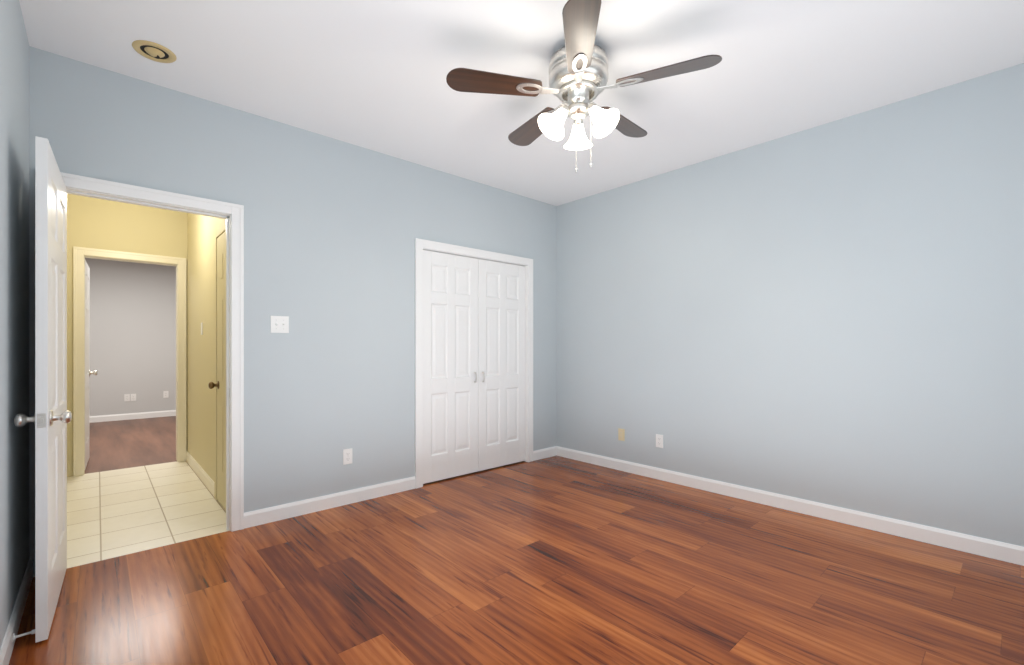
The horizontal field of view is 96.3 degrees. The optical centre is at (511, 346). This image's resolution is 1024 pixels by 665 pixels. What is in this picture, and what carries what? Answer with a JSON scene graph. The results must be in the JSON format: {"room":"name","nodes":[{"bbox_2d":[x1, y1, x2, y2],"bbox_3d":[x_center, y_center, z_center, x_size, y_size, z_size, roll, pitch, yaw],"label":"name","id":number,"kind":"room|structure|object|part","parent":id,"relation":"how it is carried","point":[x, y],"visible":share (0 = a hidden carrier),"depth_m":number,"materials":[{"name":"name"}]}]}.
{"room":"empty bedroom","nodes":[
{"label":"empty bedroom","id":0,"kind":"room"},
{"bbox_2d":[0,0,28,648],"bbox_3d":[-2.004,-0.180,1.741,0.120,2.740,6.670,0,0,-42],"label":"wall","id":1,"kind":"structure","parent":0,"point":[14,292],"depth_m":1.92,"materials":[{"name":"blue paint"}]},
{"bbox_2d":[0,558,32,664],"bbox_3d":[-1.151,1.140,0.894,0.013,0.100,3.970,0,0,-42],"label":"baseboard","id":2,"kind":"structure","parent":1,"relation":"attached to","point":[7,645],"depth_m":1.91,"materials":[{"name":"white wood"}]},
{"bbox_2d":[13,629,34,640],"bbox_3d":[-1.946,1.148,1.833,0.063,0.028,0.028,0,0,-42],"label":"door stop","id":3,"kind":"object","parent":2,"relation":"attached to","point":[23,634],"visible":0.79,"depth_m":1.83,"materials":[{"name":"silver metal"}]},
{"bbox_2d":[14,136,71,642],"bbox_3d":[-2.140,0.169,2.142,0.169,2.018,0.805,0,0,-40],"label":"bedroom door","id":4,"kind":"structure","parent":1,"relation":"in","point":[51,418],"depth_m":1.89,"materials":[{"name":"white paint"}]},
{"bbox_2d":[67,194,186,476],"bbox_3d":[-3.784,-0.180,4.546,5.000,2.740,0.120,0,0,-42],"label":"wall","id":5,"kind":"structure","parent":0,"point":[96,223],"depth_m":4.42,"materials":[{"name":"beige paint"}]},
{"bbox_2d":[85,260,97,468],"bbox_3d":[-4.308,0.169,4.630,0.169,2.018,0.698,0,0,-40],"label":"door","id":6,"kind":"structure","parent":5,"relation":"in","point":[87,363],"depth_m":4.64,"materials":[{"name":"white paint"}]},
{"bbox_2d":[73,246,185,475],"bbox_3d":[-3.760,0.133,4.553,0.854,2.115,0.142,0,0,-42],"label":"door frame","id":7,"kind":"structure","parent":5,"relation":"attached to","point":[79,253],"depth_m":4.32,"materials":[{"name":"white wood"}]},
{"bbox_3d":[-3.768,0.160,4.561,0.744,2.060,0.120,0,0,-42],"label":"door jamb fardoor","id":8,"kind":"part","parent":7,"relation":"part of","materials":[{"name":"white wood"}]},
{"bbox_2d":[85,258,175,415],"bbox_3d":[-6.432,-0.180,7.477,5.240,2.740,0.120,0,0,-42],"label":"wall","id":9,"kind":"structure","parent":0,"point":[132,327],"depth_m":7.53,"materials":[{"name":"grey paint"}]},
{"bbox_2d":[124,394,129,400],"bbox_3d":[-6.300,0.830,7.510,0.070,0.115,0.008,0,0,-42],"label":"electrical outlet","id":10,"kind":"object","parent":9,"relation":"attached to","point":[126,397],"visible":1,"depth_m":7.51,"materials":[{"name":"white plastic"}]},
{"bbox_2d":[90,410,175,422],"bbox_3d":[-6.388,1.140,7.427,5.000,0.100,0.013,0,0,-42],"label":"baseboard","id":11,"kind":"structure","parent":9,"relation":"attached to","point":[115,417],"depth_m":7.54,"materials":[{"name":"white wood"}]},
{"bbox_2d":[131,394,135,400],"bbox_3d":[-6.241,0.830,7.563,0.070,0.115,0.008,0,0,-42],"label":"electrical outlet","id":12,"kind":"object","parent":9,"relation":"attached to","point":[133,397],"visible":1,"depth_m":7.56,"materials":[{"name":"white plastic"}]},
{"bbox_2d":[163,391,168,397],"bbox_3d":[-5.922,0.810,7.852,0.070,0.115,0.008,0,0,-42],"label":"electrical outlet","id":13,"kind":"object","parent":9,"relation":"attached to","point":[165,394],"visible":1,"depth_m":7.85,"materials":[{"name":"white plastic"}]},
{"bbox_2d":[187,213,224,480],"bbox_3d":[-2.584,-0.180,3.993,0.120,2.740,2.310,0,0,-42],"label":"wall","id":14,"kind":"structure","parent":0,"point":[200,347],"depth_m":4.20,"materials":[{"name":"beige paint"}]},
{"bbox_2d":[186,451,213,495],"bbox_3d":[-2.870,1.140,4.212,0.013,0.100,1.603,0,0,-42],"label":"baseboard","id":15,"kind":"structure","parent":14,"relation":"attached to","point":[203,475],"depth_m":4.07,"materials":[{"name":"white wood"}]},
{"bbox_2d":[208,231,225,509],"bbox_3d":[-2.108,0.169,3.318,0.076,2.018,0.590,0,0,-42],"label":"door","id":16,"kind":"structure","parent":14,"relation":"in","point":[220,384],"depth_m":3.41,"materials":[{"name":"beige paint"}]},
{"bbox_2d":[29,46,555,576],"bbox_3d":[-1.038,-0.180,3.752,4.010,2.740,0.120,0,0,-42],"label":"wall","id":17,"kind":"structure","parent":0,"point":[333,228],"depth_m":3.29,"materials":[{"name":"blue paint"}]},
{"bbox_2d":[60,172,243,531],"bbox_3d":[-2.386,0.133,2.995,0.945,2.115,0.847,0,0,-42],"label":"door frame","id":18,"kind":"structure","parent":17,"relation":"attached to","point":[235,212],"depth_m":2.97,"materials":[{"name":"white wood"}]},
{"bbox_3d":[-2.157,0.160,2.741,0.835,2.060,0.120,0,0,-42],"label":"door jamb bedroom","id":19,"kind":"part","parent":18,"relation":"part of","materials":[{"name":"white wood"}]},
{"bbox_3d":[-2.099,0.135,3.353,0.018,2.110,0.700,0,0,-42],"label":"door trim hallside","id":20,"kind":"part","parent":18,"relation":"part of","materials":[{"name":"white wood"}]},
{"bbox_2d":[270,316,288,332],"bbox_3d":[-1.595,-0.155,3.155,0.116,0.116,0.020,0,0,-42],"label":"switch plate","id":21,"kind":"object","parent":17,"relation":"attached to","point":[279,324],"visible":1,"depth_m":3.16,"materials":[{"name":"white plastic"}]},
{"bbox_2d":[244,476,415,528],"bbox_3d":[-1.288,1.140,3.436,1.275,0.100,0.013,0,0,-42],"label":"baseboard","id":22,"kind":"structure","parent":17,"relation":"attached to","point":[289,510],"depth_m":3.35,"materials":[{"name":"white wood"}]},
{"bbox_2d":[343,448,351,464],"bbox_3d":[-1.245,0.830,3.479,0.070,0.115,0.008,0,0,-42],"label":"electrical outlet","id":23,"kind":"object","parent":17,"relation":"attached to","point":[347,456],"visible":1,"depth_m":3.48,"materials":[{"name":"white plastic"}]},
{"bbox_2d":[415,238,532,488],"bbox_3d":[-0.299,0.138,4.324,1.385,2.105,0.022,0,0,-42],"label":"door frame","id":24,"kind":"structure","parent":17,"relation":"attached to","point":[420,244],"depth_m":3.92,"materials":[{"name":"white wood"}]},
{"bbox_2d":[423,248,526,483],"bbox_3d":[-0.342,0.165,4.372,1.275,2.050,0.133,0,0,-42],"label":"closet","id":25,"kind":"object","parent":17,"relation":"attached to","point":[525,332],"depth_m":4.30,"materials":[{"name":"white wood"}]},
{"bbox_2d":[533,446,555,460],"bbox_3d":[0.346,1.140,4.912,0.360,0.100,0.013,0,0,-42],"label":"baseboard","id":26,"kind":"structure","parent":17,"relation":"attached to","point":[551,451],"depth_m":4.91,"materials":[{"name":"white wood"}]},
{"bbox_2d":[9,416,1023,664],"bbox_3d":[-2.538,1.240,3.920,6.250,0.100,10.620,0,0,-42],"label":"floor","id":27,"kind":"structure","parent":0,"point":[556,560],"depth_m":2.34,"materials":[{"name":"brown wood"}]},
{"bbox_2d":[19,0,1023,205],"bbox_3d":[0.343,-1.600,2.224,4.250,0.100,4.240,0,0,-42],"label":"ceiling","id":28,"kind":"structure","parent":0,"point":[370,74],"depth_m":2.50,"materials":[{"name":"paint"}]},
{"bbox_2d":[132,40,176,62],"bbox_3d":[-1.876,-1.538,2.409,0.186,0.022,0.186,0,0,-42],"label":"recessed light","id":29,"kind":"object","parent":28,"relation":"in","point":[153,51],"visible":1,"depth_m":2.40,"materials":[{"name":"brown"}]},
{"bbox_2d":[446,0,721,172],"bbox_3d":[0.370,-1.222,2.459,1.289,0.656,1.315,0,0,-42],"label":"fan","id":30,"kind":"object","parent":28,"relation":"hanging from","point":[578,72],"visible":1,"depth_m":2.33,"materials":[{"name":"brown wood"}]},
{"bbox_3d":[-0.088,-1.338,2.333,0.490,0.035,0.154,0,0,-11],"label":"blade","id":31,"kind":"part","parent":30,"relation":"part of","materials":[{"name":"brown wood"}]},
{"bbox_3d":[0.133,-1.338,2.807,0.154,0.035,0.490,0,0,-29],"label":"blade","id":32,"kind":"part","parent":30,"relation":"part of","materials":[{"name":"brown wood"}]},
{"bbox_3d":[0.209,-1.159,2.365,0.154,0.159,0.158,0,0,-42],"label":"lamp shade","id":33,"kind":"part","parent":30,"relation":"part of","materials":[{"name":"white glass"}]},
{"bbox_3d":[0.369,-1.159,2.575,0.147,0.159,0.148,0,0,-42],"label":"lamp shade","id":34,"kind":"part","parent":30,"relation":"part of","materials":[{"name":"white glass"}]},
{"bbox_3d":[0.349,-1.381,2.418,0.312,0.338,0.312,0,0,-42],"label":"motor","id":35,"kind":"part","parent":30,"relation":"part of","materials":[{"name":"silver metal"}]},
{"bbox_3d":[0.295,-1.338,1.976,0.154,0.035,0.490,0,0,7],"label":"blade","id":36,"kind":"part","parent":30,"relation":"part of","materials":[{"name":"brown wood"}]},
{"bbox_3d":[0.371,-1.083,2.389,0.109,0.378,0.029,0,0,-42],"label":"chain","id":37,"kind":"part","parent":30,"relation":"part of","materials":[{"name":"silver metal"}]},
{"bbox_3d":[0.467,-1.159,2.329,0.160,0.159,0.155,0,0,-42],"label":"lamp shade","id":38,"kind":"part","parent":30,"relation":"part of","materials":[{"name":"white glass"}]},
{"bbox_3d":[0.652,-1.338,2.744,0.154,0.035,0.490,0,0,43],"label":"blade","id":39,"kind":"part","parent":30,"relation":"part of","materials":[{"name":"brown wood"}]},
{"bbox_3d":[0.752,-1.338,2.230,0.490,0.035,0.154,0,0,25],"label":"blade","id":40,"kind":"part","parent":30,"relation":"part of","materials":[{"name":"brown wood"}]},
{"bbox_2d":[556,63,1023,546],"bbox_3d":[1.875,-0.180,3.608,0.120,2.740,4.240,0,0,-42],"label":"wall","id":41,"kind":"structure","parent":0,"point":[831,313],"depth_m":3.17,"materials":[{"name":"blue paint"}]},
{"bbox_2d":[618,428,624,440],"bbox_3d":[1.053,0.845,4.419,0.011,0.115,0.070,0,0,-42],"label":"electrical outlet","id":42,"kind":"object","parent":41,"relation":"attached to","point":[621,434],"visible":1,"depth_m":4.42,"materials":[{"name":"beige plastic"}]},
{"bbox_2d":[656,434,662,447],"bbox_3d":[1.325,0.845,4.121,0.008,0.115,0.070,0,0,-42],"label":"electrical outlet","id":43,"kind":"object","parent":41,"relation":"attached to","point":[659,441],"visible":1,"depth_m":4.12,"materials":[{"name":"white plastic"}]},
{"bbox_2d":[556,446,1023,565],"bbox_3d":[1.816,1.140,3.575,0.013,0.100,3.970,0,0,-42],"label":"baseboard","id":44,"kind":"structure","parent":41,"relation":"attached to","point":[1001,551],"depth_m":3.16,"materials":[{"name":"white wood"}]}
]}

